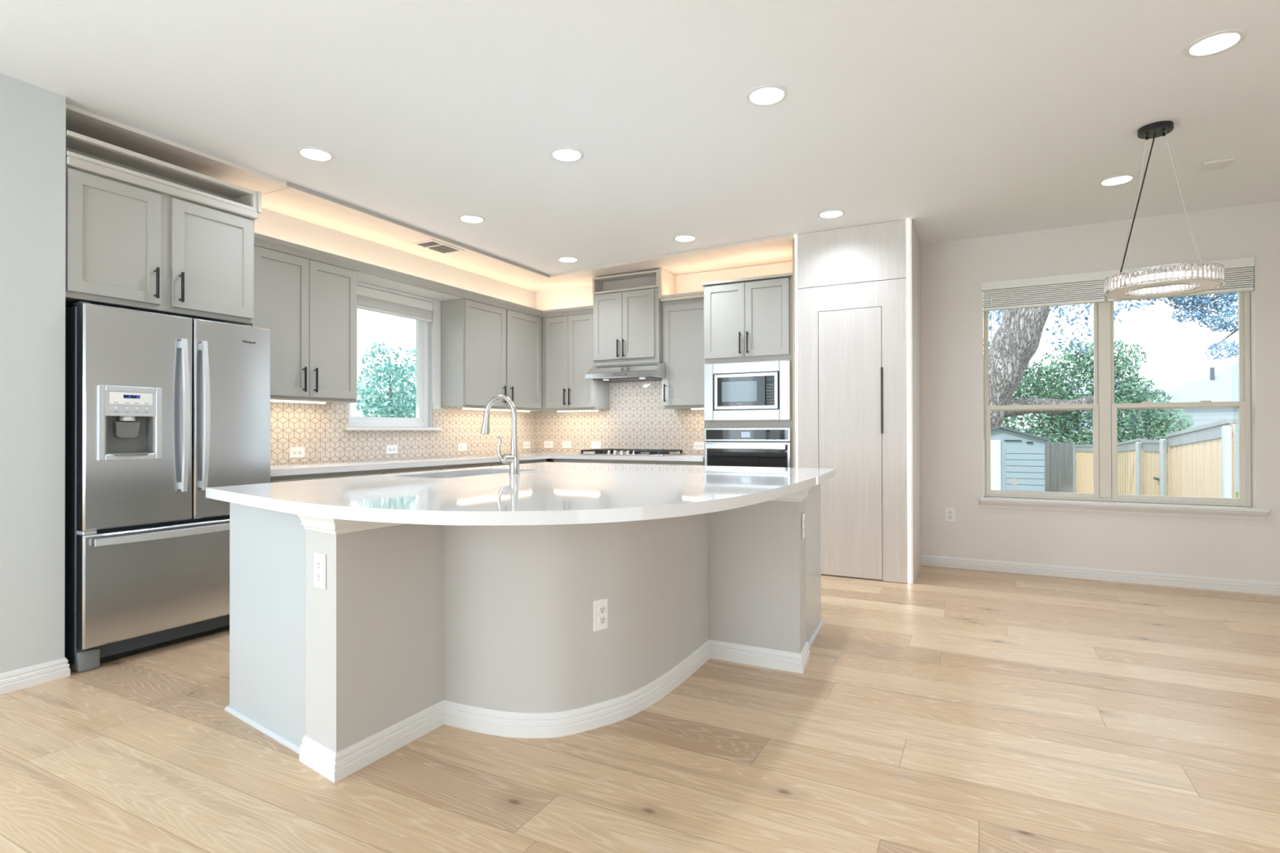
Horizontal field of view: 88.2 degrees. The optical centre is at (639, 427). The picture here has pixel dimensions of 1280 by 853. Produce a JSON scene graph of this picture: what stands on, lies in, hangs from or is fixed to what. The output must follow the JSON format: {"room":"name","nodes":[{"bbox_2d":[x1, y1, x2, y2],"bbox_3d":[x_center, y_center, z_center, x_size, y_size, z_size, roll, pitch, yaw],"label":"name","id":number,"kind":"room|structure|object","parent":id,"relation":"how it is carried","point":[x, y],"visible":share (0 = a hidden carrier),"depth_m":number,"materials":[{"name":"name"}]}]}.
{"room":"kitchen","nodes":[
{"label":"kitchen","id":0,"kind":"room"},
{"bbox_2d":[0,72,66,673],"bbox_3d":[-4.080,-0.271,1.299,0.782,2.860,4.478,0,0,28],"label":"wall","id":1,"kind":"structure","parent":0,"point":[33,117],"depth_m":2.99,"materials":[{"name":"white paint"}]},
{"bbox_2d":[0,657,70,694],"bbox_3d":[-3.748,1.113,1.128,0.078,0.088,4.494,0,0,28],"label":"baseboard","id":2,"kind":"structure","parent":1,"relation":"attached to","point":[27,677],"depth_m":2.99,"materials":[{"name":"white wood"}]},
{"bbox_2d":[253,208,537,464],"bbox_3d":[-2.228,-0.254,5.516,0.166,2.860,4.730,0,0,28],"label":"wall","id":3,"kind":"structure","parent":0,"point":[318,428],"depth_m":5.49,"materials":[{"name":"tile"}]},
{"bbox_2d":[65,129,261,325],"bbox_3d":[-2.741,-1.009,3.660,0.651,0.789,0.934,0,0,28],"label":"upper cabinet","id":4,"kind":"object","parent":3,"relation":"attached to","point":[144,233],"visible":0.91,"depth_m":3.45,"materials":[{"name":"grey wood"}]},
{"bbox_2d":[289,447,304,457],"bbox_3d":[-2.494,0.180,4.813,0.008,0.075,0.119,0,0,28],"label":"wall outlet","id":5,"kind":"object","parent":3,"relation":"attached to","point":[295,452],"visible":1,"depth_m":4.81,"materials":[{"name":"white plastic"}]},
{"bbox_2d":[245,245,356,404],"bbox_3d":[-2.445,-0.689,4.569,0.325,1.028,0.984,0,0,28],"label":"upper cabinet","id":6,"kind":"object","parent":3,"relation":"attached to","point":[308,307],"visible":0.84,"depth_m":4.57,"materials":[{"name":"grey wood"}]},
{"bbox_2d":[270,397,356,404],"bbox_3d":[-2.403,-0.188,4.546,0.132,0.025,0.984,0,0,28],"label":"light","id":7,"kind":"object","parent":6,"relation":"attached to","point":[297,400],"depth_m":4.68,"materials":[{"name":"white"}]},
{"bbox_2d":[386,444,397,453],"bbox_3d":[-2.093,0.183,5.582,0.008,0.075,0.119,0,0,28],"label":"wall outlet","id":8,"kind":"object","parent":3,"relation":"attached to","point":[390,449],"visible":1,"depth_m":5.58,"materials":[{"name":"white plastic"}]},
{"bbox_2d":[343,320,441,430],"bbox_3d":[-2.126,-0.556,5.643,0.172,1.160,1.014,0,0,28],"label":"window","id":9,"kind":"structure","parent":3,"relation":"in","point":[355,423],"depth_m":5.97,"materials":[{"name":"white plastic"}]},
{"bbox_2d":[356,285,432,322],"bbox_3d":[-2.107,-0.779,5.617,0.052,0.712,0.886,0,0,28],"label":"window blind","id":10,"kind":"object","parent":3,"relation":"attached to","point":[367,299],"visible":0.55,"depth_m":5.60,"materials":[{"name":"white fabric"}]},
{"bbox_2d":[356,281,433,302],"bbox_3d":[-2.121,-1.153,5.547,0.013,0.027,1.037,0,0,28],"label":"trim","id":11,"kind":"structure","parent":3,"relation":"attached to","point":[366,285],"depth_m":5.60,"materials":[{"name":"grey wood"}]},
{"bbox_2d":[356,271,461,301],"bbox_3d":[-1.987,-1.178,5.525,0.271,0.017,1.133,0,0,28],"label":"trim","id":12,"kind":"structure","parent":3,"relation":"attached to","point":[361,277],"depth_m":5.52,"materials":[{"name":"grey wood"}]},
{"bbox_2d":[286,182,549,277],"bbox_3d":[-1.571,-1.535,5.429,0.012,0.026,2.835,0,0,28],"label":"trim","id":13,"kind":"structure","parent":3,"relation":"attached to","point":[288,184],"depth_m":5.00,"materials":[{"name":"white wood"}]},
{"bbox_2d":[66,103,795,292],"bbox_3d":[-0.834,-1.542,4.686,3.094,0.022,4.519,0,0,28],"label":"soffit","id":14,"kind":"structure","parent":3,"relation":"attached to","point":[290,202],"depth_m":5.14,"materials":[{"name":"beige paint"}]},
{"bbox_2d":[432,299,440,408],"bbox_3d":[-1.859,-0.667,6.044,0.013,0.995,0.091,0,0,28],"label":"trim","id":15,"kind":"structure","parent":3,"relation":"attached to","point":[436,304],"depth_m":6.03,"materials":[{"name":"white wood"}]},
{"bbox_2d":[411,239,464,254],"bbox_3d":[-1.698,-1.520,5.572,0.235,0.008,0.370,0,0,28],"label":"air vent","id":16,"kind":"object","parent":3,"relation":"attached to","point":[432,245],"visible":1,"depth_m":5.56,"materials":[{"name":"grey plastic"}]},
{"bbox_2d":[457,443,466,451],"bbox_3d":[-1.700,0.186,6.334,0.008,0.075,0.119,0,0,28],"label":"wall outlet","id":17,"kind":"object","parent":3,"relation":"attached to","point":[461,446],"visible":1,"depth_m":6.33,"materials":[{"name":"white plastic"}]},
{"bbox_2d":[440,297,543,412],"bbox_3d":[-1.352,-0.681,6.664,0.325,1.028,1.471,0,0,28],"label":"upper cabinet","id":18,"kind":"object","parent":3,"relation":"attached to","point":[487,351],"visible":0.76,"depth_m":6.25,"materials":[{"name":"grey wood"}]},
{"bbox_2d":[253,232,593,318],"bbox_3d":[-1.569,-1.205,5.587,0.949,0.071,3.594,0,0,28],"label":"crown molding","id":19,"kind":"structure","parent":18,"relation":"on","point":[260,240],"depth_m":5.27,"materials":[{"name":"grey wood"}]},
{"bbox_2d":[456,405,543,412],"bbox_3d":[-1.355,-0.180,6.555,0.132,0.025,1.279,0,0,28],"label":"light","id":20,"kind":"object","parent":18,"relation":"attached to","point":[503,408],"depth_m":6.51,"materials":[{"name":"white plastic"}]},
{"bbox_2d":[523,441,530,448],"bbox_3d":[-1.236,0.190,7.224,0.008,0.075,0.119,0,0,28],"label":"wall outlet","id":21,"kind":"object","parent":3,"relation":"attached to","point":[526,444],"visible":1,"depth_m":7.22,"materials":[{"name":"white plastic"}]},
{"bbox_2d":[0,0,1279,275],"bbox_3d":[-0.036,-1.571,1.780,7.200,0.001,9.063,0,0,28],"label":"ceiling","id":22,"kind":"structure","parent":0,"point":[958,119],"depth_m":3.21,"materials":[{"name":"white paint"}]},
{"bbox_2d":[296,146,334,161],"bbox_3d":[-1.843,-1.581,3.755,0.196,0.062,0.196,0,0,28],"label":"recessed light","id":23,"kind":"object","parent":22,"relation":"in","point":[314,153],"visible":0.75,"depth_m":3.80,"materials":[{"name":"white plastic"}]},
{"bbox_2d":[457,214,485,223],"bbox_3d":[-1.249,-1.576,4.908,0.196,0.062,0.196,0,0,28],"label":"recessed light","id":24,"kind":"object","parent":22,"relation":"in","point":[472,219],"visible":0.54,"depth_m":4.96,"materials":[{"name":"white plastic"}]},
{"bbox_2d":[549,146,583,162],"bbox_3d":[-0.418,-1.584,3.771,0.196,0.062,0.196,0,0,28],"label":"recessed light","id":25,"kind":"object","parent":22,"relation":"in","point":[568,154],"visible":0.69,"depth_m":3.82,"materials":[{"name":"white plastic"}]},
{"bbox_2d":[557,256,578,262],"bbox_3d":[-0.661,-1.571,6.074,0.196,0.062,0.196,0,0,28],"label":"recessed light","id":26,"kind":"object","parent":22,"relation":"in","point":[565,259],"visible":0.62,"depth_m":6.13,"materials":[{"name":"white plastic"}]},
{"bbox_2d":[672,234,697,242],"bbox_3d":[0.368,-1.577,5.413,0.196,0.062,0.196,0,0,28],"label":"recessed light","id":27,"kind":"object","parent":22,"relation":"in","point":[684,237],"visible":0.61,"depth_m":5.47,"materials":[{"name":"white plastic"}]},
{"bbox_2d":[745,84,787,106],"bbox_3d":[0.596,-1.589,3.110,0.196,0.062,0.196,0,0,28],"label":"recessed light","id":28,"kind":"object","parent":22,"relation":"in","point":[766,95],"visible":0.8,"depth_m":3.15,"materials":[{"name":"white plastic"}]},
{"bbox_2d":[817,208,845,218],"bbox_3d":[1.393,-1.583,4.813,0.196,0.062,0.196,0,0,28],"label":"recessed light","id":29,"kind":"object","parent":22,"relation":"in","point":[833,213],"visible":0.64,"depth_m":4.87,"materials":[{"name":"white plastic"}]},
{"bbox_2d":[1097,173,1136,186],"bbox_3d":[3.013,-1.590,4.177,0.196,0.062,0.196,0,0,28],"label":"recessed light","id":30,"kind":"object","parent":22,"relation":"in","point":[1117,180],"visible":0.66,"depth_m":4.22,"materials":[{"name":"white plastic"}]},
{"bbox_2d":[1103,120,1224,299],"bbox_3d":[2.758,-1.148,3.500,0.502,0.840,0.502,0,0,28],"label":"pendant light","id":31,"kind":"object","parent":22,"relation":"hanging from","point":[1172,279],"visible":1,"depth_m":3.41,"materials":[{"name":"clear glass"}]},
{"bbox_2d":[1106,279,1220,298],"bbox_3d":[2.759,-0.731,3.498,0.468,0.006,0.468,0,0,28],"label":"diffuser","id":32,"kind":"object","parent":31,"relation":"attached to","point":[1117,291],"depth_m":3.48,"materials":[{"name":"plastic"}]},
{"bbox_2d":[1183,28,1246,57],"bbox_3d":[2.347,-1.595,2.701,0.196,0.062,0.196,0,0,28],"label":"recessed light","id":33,"kind":"object","parent":22,"relation":"in","point":[1218,42],"visible":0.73,"depth_m":2.73,"materials":[{"name":"white plastic"}]},
{"bbox_2d":[1196,157,1234,172],"bbox_3d":[3.422,-1.562,3.933,0.140,0.010,0.140,0,0,28],"label":"ceiling plate","id":34,"kind":"object","parent":22,"relation":"attached to","point":[1219,164],"visible":1,"depth_m":3.92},
{"bbox_2d":[0,565,1279,852],"bbox_3d":[-0.022,1.212,1.726,7.550,0.120,9.400,0,0,28],"label":"floor","id":35,"kind":"structure","parent":0,"point":[951,710],"depth_m":2.33,"materials":[{"name":"brown wood"}]},
{"bbox_2d":[64,301,270,672],"bbox_3d":[-2.672,0.284,3.659,0.712,1.768,0.926,0,0,28],"label":"refrigerator","id":36,"kind":"object","parent":35,"relation":"on","point":[162,410],"visible":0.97,"depth_m":3.38,"materials":[{"name":"grey metal"}]},
{"bbox_2d":[270,469,382,483],"bbox_3d":[-2.299,0.735,4.495,0.635,0.872,0.889,0,0,28],"label":"base cabinet","id":37,"kind":"object","parent":35,"relation":"on","point":[365,473],"visible":0.03,"depth_m":4.34,"materials":[{"name":"grey wood"}]},
{"bbox_2d":[270,451,704,476],"bbox_3d":[-0.973,0.278,5.297,2.254,0.040,3.537,0,0,28],"label":"countertop","id":38,"kind":"structure","parent":37,"relation":"on","point":[283,469],"depth_m":5.32,"materials":[{"name":"white stone"}]},
{"bbox_2d":[577,448,684,456],"bbox_3d":[-0.084,0.238,6.471,0.916,0.047,0.520,0,0,28],"label":"gas cooktop","id":39,"kind":"object","parent":38,"relation":"in","point":[660,452],"visible":1,"depth_m":6.34,"materials":[{"name":"metal"}]},
{"bbox_2d":[382,466,439,474],"bbox_3d":[-1.962,0.738,5.141,0.635,0.872,0.564,0,0,28],"label":"base cabinet","id":40,"kind":"object","parent":35,"relation":"on","point":[388,471],"visible":0.03,"depth_m":4.99,"materials":[{"name":"grey wood"}]},
{"bbox_2d":[439,462,489,470],"bbox_3d":[-1.692,0.740,5.659,0.635,0.872,0.599,0,0,28],"label":"base cabinet","id":41,"kind":"object","parent":35,"relation":"on","point":[477,464],"visible":0.05,"depth_m":5.50,"materials":[{"name":"grey wood"}]},
{"bbox_2d":[489,458,546,466],"bbox_3d":[-1.358,0.742,6.301,0.635,0.872,0.845,0,0,28],"label":"base cabinet","id":42,"kind":"object","parent":35,"relation":"on","point":[540,460],"visible":0.04,"depth_m":6.24,"materials":[{"name":"grey wood"}]},
{"bbox_2d":[224,483,823,782],"bbox_3d":[-0.313,0.722,3.242,2.047,0.876,2.578,0,0,28],"label":"kitchen island","id":43,"kind":"object","parent":35,"relation":"on","point":[414,630],"visible":0.72,"depth_m":2.53,"materials":[{"name":"grey wood"}]},
{"bbox_2d":[314,551,325,590],"bbox_3d":[-1.084,0.484,2.236,0.075,0.119,0.008,0,0,37],"label":"wall outlet","id":44,"kind":"object","parent":43,"relation":"attached to","point":[319,558],"visible":1,"depth_m":2.23,"materials":[{"name":"white plastic"}]},
{"bbox_2d":[315,560,321,569],"bbox_3d":[-1.085,0.464,2.234,0.033,0.033,0.002,0,0,37],"label":"socket","id":45,"kind":"object","parent":44,"relation":"attached to","point":[318,562],"depth_m":2.23,"materials":[{"name":"white plastic"}]},
{"bbox_2d":[315,572,321,582],"bbox_3d":[-1.085,0.504,2.233,0.033,0.033,0.002,0,0,37],"label":"socket","id":46,"kind":"object","parent":44,"relation":"attached to","point":[318,575],"depth_m":2.23,"materials":[{"name":"white plastic"}]},
{"bbox_2d":[205,462,835,525],"bbox_3d":[-0.340,0.263,3.210,2.128,0.040,2.659,0,0,28],"label":"island countertop","id":47,"kind":"structure","parent":43,"relation":"on","point":[544,493],"depth_m":2.46,"materials":[{"name":"white stone"}]},
{"bbox_2d":[480,395,519,475],"bbox_3d":[-0.756,0.035,3.487,0.251,0.420,0.104,0,0,28],"label":"kitchen faucet","id":48,"kind":"object","parent":47,"relation":"on","point":[513,459],"visible":1,"depth_m":3.45,"materials":[{"name":"silver metal"}]},
{"bbox_2d":[593,599,607,631],"bbox_3d":[-0.149,0.729,2.575,0.075,0.119,0.008,0,0,-39],"label":"wall outlet","id":49,"kind":"object","parent":43,"relation":"attached to","point":[600,606],"visible":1,"depth_m":2.57,"materials":[{"name":"white plastic"}]},
{"bbox_2d":[598,604,605,613],"bbox_3d":[-0.148,0.708,2.574,0.033,0.033,0.002,0,0,-39],"label":"socket","id":50,"kind":"object","parent":49,"relation":"attached to","point":[602,608],"depth_m":2.57,"materials":[{"name":"white plastic"}]},
{"bbox_2d":[598,615,605,624],"bbox_3d":[-0.148,0.749,2.574,0.033,0.033,0.002,0,0,-39],"label":"socket","id":51,"kind":"object","parent":49,"relation":"attached to","point":[602,619],"depth_m":2.57,"materials":[{"name":"white plastic"}]},
{"bbox_2d":[801,512,804,538],"bbox_3d":[0.798,0.478,3.219,0.008,0.119,0.075,0,0,22],"label":"wall outlet","id":52,"kind":"object","parent":43,"relation":"attached to","point":[803,514],"visible":1,"depth_m":3.19,"materials":[{"name":"white plastic"}]},
{"bbox_2d":[553,458,577,462],"bbox_3d":[-0.614,0.743,6.743,0.283,0.872,0.635,0,0,28],"label":"base cabinet","id":53,"kind":"object","parent":35,"relation":"on","point":[562,460],"visible":0.07,"depth_m":6.50,"materials":[{"name":"grey wood"}]},
{"bbox_2d":[577,458,657,464],"bbox_3d":[-0.100,0.740,6.474,0.873,0.872,0.635,0,0,28],"label":"base cabinet","id":54,"kind":"object","parent":35,"relation":"on","point":[580,460],"visible":0.06,"depth_m":6.23,"materials":[{"name":"grey wood"}]},
{"bbox_2d":[657,460,704,465],"bbox_3d":[0.493,0.737,6.165,0.460,0.872,0.635,0,0,28],"label":"base cabinet","id":55,"kind":"object","parent":35,"relation":"on","point":[660,462],"visible":0.05,"depth_m":5.93,"materials":[{"name":"grey wood"}]},
{"bbox_2d":[701,240,795,467],"bbox_3d":[1.057,-0.177,5.862,0.838,2.695,0.673,0,0,28],"label":"oven tower","id":56,"kind":"object","parent":35,"relation":"on","point":[747,319],"visible":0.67,"depth_m":5.59,"materials":[{"name":"grey wood"}]},
{"bbox_2d":[703,360,791,421],"bbox_3d":[1.009,-0.307,5.819,0.760,0.493,0.500,0,0,28],"label":"microwave oven","id":57,"kind":"object","parent":56,"relation":"in","point":[753,390],"visible":0.99,"depth_m":5.59,"materials":[{"name":"grey metal"}]},
{"bbox_2d":[704,427,791,467],"bbox_3d":[1.018,0.378,5.828,0.752,0.746,0.610,0,0,28],"label":"wall oven","id":58,"kind":"object","parent":56,"relation":"in","point":[735,446],"visible":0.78,"depth_m":5.59,"materials":[{"name":"grey metal"}]},
{"bbox_2d":[536,263,768,462],"bbox_3d":[0.261,-0.253,6.769,3.100,2.860,0.207,0,0,28],"label":"wall","id":59,"kind":"structure","parent":0,"point":[636,418],"depth_m":6.90,"materials":[{"name":"tile"}]},
{"bbox_2d":[544,440,553,448],"bbox_3d":[-1.011,0.187,7.310,0.119,0.075,0.008,0,0,28],"label":"wall outlet","id":60,"kind":"object","parent":59,"relation":"attached to","point":[548,444],"visible":1,"depth_m":7.31,"materials":[{"name":"white plastic"}]},
{"bbox_2d":[562,441,571,448],"bbox_3d":[-0.798,0.186,7.198,0.119,0.075,0.008,0,0,28],"label":"wall outlet","id":61,"kind":"object","parent":59,"relation":"attached to","point":[565,444],"visible":1,"depth_m":7.20,"materials":[{"name":"white plastic"}]},
{"bbox_2d":[542,313,609,412],"bbox_3d":[-0.692,-0.681,6.966,0.673,1.028,0.325,0,0,28],"label":"upper cabinet","id":62,"kind":"object","parent":59,"relation":"attached to","point":[567,341],"visible":0.94,"depth_m":6.85,"materials":[{"name":"grey wood"}]},
{"bbox_2d":[542,408,599,412],"bbox_3d":[-0.712,-0.179,6.923,0.673,0.025,0.132,0,0,28],"label":"light","id":63,"kind":"object","parent":62,"relation":"attached to","point":[544,410],"depth_m":6.91,"materials":[{"name":"white plastic"}]},
{"bbox_2d":[591,441,600,448],"bbox_3d":[-0.469,0.184,7.027,0.119,0.075,0.008,0,0,28],"label":"wall outlet","id":64,"kind":"object","parent":59,"relation":"attached to","point":[593,444],"visible":1,"depth_m":7.02,"materials":[{"name":"white plastic"}]},
{"bbox_2d":[585,362,666,382],"bbox_3d":[-0.078,-0.544,6.552,0.787,0.158,0.503,0,0,28],"label":"range hood","id":65,"kind":"object","parent":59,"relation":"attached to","point":[650,371],"visible":0.98,"depth_m":6.37,"materials":[{"name":"metal"}]},
{"bbox_2d":[592,269,662,365],"bbox_3d":[-0.081,-1.067,6.616,0.738,0.888,0.395,0,0,28],"label":"upper cabinet","id":66,"kind":"object","parent":59,"relation":"attached to","point":[628,308],"visible":0.95,"depth_m":6.47,"materials":[{"name":"grey wood"}]},
{"bbox_2d":[662,297,703,409],"bbox_3d":[0.514,-0.692,6.337,0.568,1.038,0.325,0,0,28],"label":"upper cabinet","id":67,"kind":"object","parent":59,"relation":"attached to","point":[682,321],"visible":0.71,"depth_m":6.26,"materials":[{"name":"grey wood"}]},
{"bbox_2d":[662,406,703,409],"bbox_3d":[0.494,-0.185,6.294,0.568,0.025,0.132,0,0,28],"label":"light","id":68,"kind":"object","parent":67,"relation":"attached to","point":[663,407],"depth_m":6.30,"materials":[{"name":"white"}]},
{"bbox_2d":[657,261,792,302],"bbox_3d":[0.861,-1.369,6.146,1.366,0.311,0.356,0,0,28],"label":"soffit","id":69,"kind":"object","parent":67,"relation":"on","point":[671,287],"visible":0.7,"depth_m":6.34,"materials":[{"name":"beige paint"}]},
{"bbox_2d":[693,442,704,449],"bbox_3d":[0.580,0.179,6.480,0.119,0.075,0.008,0,0,28],"label":"wall outlet","id":70,"kind":"object","parent":59,"relation":"attached to","point":[697,446],"visible":0.97,"depth_m":6.48,"materials":[{"name":"white plastic"}]},
{"bbox_2d":[796,218,922,584],"bbox_3d":[1.829,-0.194,5.464,0.856,2.722,0.795,0,0,28],"label":"cabinet surround","id":71,"kind":"structure","parent":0,"point":[861,266],"depth_m":5.05,"materials":[{"name":"white wood"}]},
{"bbox_2d":[795,235,797,467],"bbox_3d":[1.264,-0.194,5.329,0.019,2.718,0.024,0,0,28],"label":"panel","id":72,"kind":"object","parent":71,"relation":"attached to","point":[796,280],"visible":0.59,"depth_m":5.32,"materials":[{"name":"white wood"}]},
{"bbox_2d":[818,306,883,579],"bbox_3d":[1.631,0.119,5.123,0.481,2.073,0.032,0,0,28],"label":"door","id":73,"kind":"structure","parent":71,"relation":"in","point":[851,384],"depth_m":5.12,"materials":[{"name":"beige wood"}]},
{"bbox_2d":[906,219,911,583],"bbox_3d":[2.006,-0.197,4.935,0.022,2.718,0.024,0,0,28],"label":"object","id":74,"kind":"object","parent":71,"relation":"attached to","point":[908,282],"visible":1,"depth_m":4.93,"materials":[{"name":"white paint"}]},
{"bbox_2d":[920,200,1279,582],"bbox_3d":[3.926,-0.271,4.930,3.420,2.860,0.197,0,0,28],"label":"wall","id":75,"kind":"structure","parent":0,"point":[953,273],"depth_m":5.10,"materials":[{"name":"beige paint"}]},
{"bbox_2d":[945,507,955,522],"bbox_3d":[2.586,0.726,5.509,0.075,0.119,0.008,0,0,28],"label":"wall outlet","id":76,"kind":"object","parent":75,"relation":"attached to","point":[949,512],"visible":1,"depth_m":5.51,"materials":[{"name":"white plastic"}]},
{"bbox_2d":[921,555,1279,595],"bbox_3d":[3.816,1.115,4.862,3.243,0.088,0.016,0,0,28],"label":"baseboard","id":77,"kind":"structure","parent":75,"relation":"attached to","point":[1268,588],"depth_m":4.99,"materials":[{"name":"white wood"}]},
{"bbox_2d":[979,291,1270,519],"bbox_3d":[3.593,-0.274,5.052,1.782,1.835,0.195,0,0,28],"label":"window","id":78,"kind":"structure","parent":75,"relation":"in","point":[1104,409],"depth_m":5.07,"materials":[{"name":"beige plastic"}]},
{"bbox_2d":[1010,478,1017,486],"bbox_3d":[3.047,0.444,5.380,0.052,0.069,0.001,0,0,28],"label":"window sticker","id":79,"kind":"object","parent":78,"relation":"attached to","point":[1014,482],"visible":1,"depth_m":5.38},
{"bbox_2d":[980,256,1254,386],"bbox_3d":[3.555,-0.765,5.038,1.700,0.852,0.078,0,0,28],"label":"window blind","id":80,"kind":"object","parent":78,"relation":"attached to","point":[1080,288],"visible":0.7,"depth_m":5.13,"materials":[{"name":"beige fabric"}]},
{"label":"outside","id":81,"kind":"structure","parent":0,"visible":0},
{"bbox_2d":[1075,475,1238,498],"bbox_3d":[19.729,2.540,47.417,120.000,0.200,89.700,0,0,28],"label":"ground","id":82,"kind":"structure","parent":81,"point":[1236,493],"depth_m":23.24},
{"bbox_2d":[354,340,419,427],"bbox_3d":[-4.885,0.348,13.206,1.846,4.050,2.215,0,0,28],"label":"leafy tree","id":83,"kind":"object","parent":82,"relation":"on","point":[390,406],"visible":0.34,"depth_m":12.89,"materials":[{"name":"teal plant"}]},
{"bbox_2d":[983,425,1050,491],"bbox_3d":[5.595,1.128,10.301,1.260,2.310,1.560,0,0,28],"label":"garden shed","id":84,"kind":"object","parent":82,"relation":"on","point":[1015,454],"visible":0.37,"depth_m":9.57,"materials":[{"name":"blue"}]},
{"bbox_2d":[1044,441,1072,493],"bbox_3d":[8.158,1.282,13.149,0.888,2.019,0.024,0,0,1],"label":"fence","id":85,"kind":"object","parent":82,"relation":"on","point":[1058,455],"visible":0.23,"depth_m":13.14,"materials":[{"name":"grey wood"}]},
{"bbox_2d":[982,292,1162,430],"bbox_3d":[8.330,-1.217,12.513,5.016,7.228,2.626,0,0,28],"label":"oak tree","id":86,"kind":"object","parent":82,"relation":"on","point":[1017,339],"visible":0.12,"depth_m":12.05,"materials":[{"name":"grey plant"}]},
{"bbox_2d":[1072,444,1075,493],"bbox_3d":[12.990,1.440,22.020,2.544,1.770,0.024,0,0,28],"label":"fence post","id":87,"kind":"object","parent":82,"relation":"on","point":[1073,446],"visible":0.02,"depth_m":21.44,"materials":[{"name":"grey wood"}]},
{"bbox_2d":[1074,444,1093,493],"bbox_3d":[12.611,1.359,18.539,0.100,1.900,6.300,0,0,28],"label":"fence","id":88,"kind":"object","parent":82,"relation":"on","point":[1084,453],"visible":0.38,"depth_m":19.48,"materials":[{"name":"brown wood"}]},
{"bbox_2d":[988,338,1194,474],"bbox_3d":[15.014,-0.420,23.332,7.204,5.607,1.759,0,0,28],"label":"bush","id":89,"kind":"object","parent":82,"relation":"on","point":[1066,431],"visible":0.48,"depth_m":22.84,"materials":[{"name":"green plant"}]},
{"bbox_2d":[1041,379,1165,475],"bbox_3d":[23.959,-0.084,34.901,5.000,4.900,6.700,0,0,28],"label":"house","id":90,"kind":"structure","parent":82,"relation":"on","point":[1083,388],"depth_m":32.55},
{"bbox_2d":[1117,438,1146,495],"bbox_3d":[10.229,1.246,13.973,0.100,2.090,3.800,0,0,28],"label":"fence","id":91,"kind":"object","parent":82,"relation":"on","point":[1126,449],"visible":0.31,"depth_m":13.53,"materials":[{"name":"brown wood"}]},
{"bbox_2d":[1135,441,1142,495],"bbox_3d":[9.266,1.274,12.277,0.088,2.020,0.090,0,0,28],"label":"steel post","id":92,"kind":"object","parent":82,"relation":"on","point":[1138,444],"visible":0.57,"depth_m":12.25,"materials":[{"name":"grey metal"}]},
{"bbox_2d":[1140,440,1169,496],"bbox_3d":[8.888,1.241,11.402,0.100,2.080,1.800,0,0,28],"label":"fence","id":93,"kind":"object","parent":82,"relation":"on","point":[1150,448],"visible":0.38,"depth_m":11.54,"materials":[{"name":"brown wood"}]},
{"bbox_2d":[1159,438,1166,496],"bbox_3d":[8.387,1.228,10.592,0.088,2.100,0.090,0,0,28],"label":"steel post","id":94,"kind":"object","parent":82,"relation":"on","point":[1162,442],"visible":0.57,"depth_m":10.56,"materials":[{"name":"grey metal"}]},
{"bbox_2d":[1135,362,1238,492],"bbox_3d":[27.245,-0.395,24.447,14.100,5.400,7.200,0,0,28],"label":"house","id":95,"kind":"structure","parent":82,"relation":"on","point":[1220,385],"depth_m":24.43,"materials":[{"name":"white"}]},
{"bbox_2d":[1137,292,1238,360],"bbox_3d":[10.061,-0.423,10.863,3.577,5.535,1.100,0,0,16],"label":"shade tree","id":96,"kind":"object","parent":82,"relation":"on","point":[1194,300],"visible":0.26,"depth_m":10.88,"materials":[{"name":"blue plant"}]},
{"bbox_2d":[1164,418,1238,497],"bbox_3d":[7.720,1.087,9.164,0.100,2.370,3.050,0,0,28],"label":"fence","id":97,"kind":"object","parent":82,"relation":"on","point":[1195,457],"visible":0.42,"depth_m":9.05,"materials":[{"name":"brown wood"}]},
{"bbox_2d":[1221,425,1231,497],"bbox_3d":[6.930,1.122,7.800,0.088,2.290,0.090,0,0,28],"label":"steel post","id":98,"kind":"object","parent":82,"relation":"on","point":[1226,431],"visible":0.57,"depth_m":7.77,"materials":[{"name":"white metal"}]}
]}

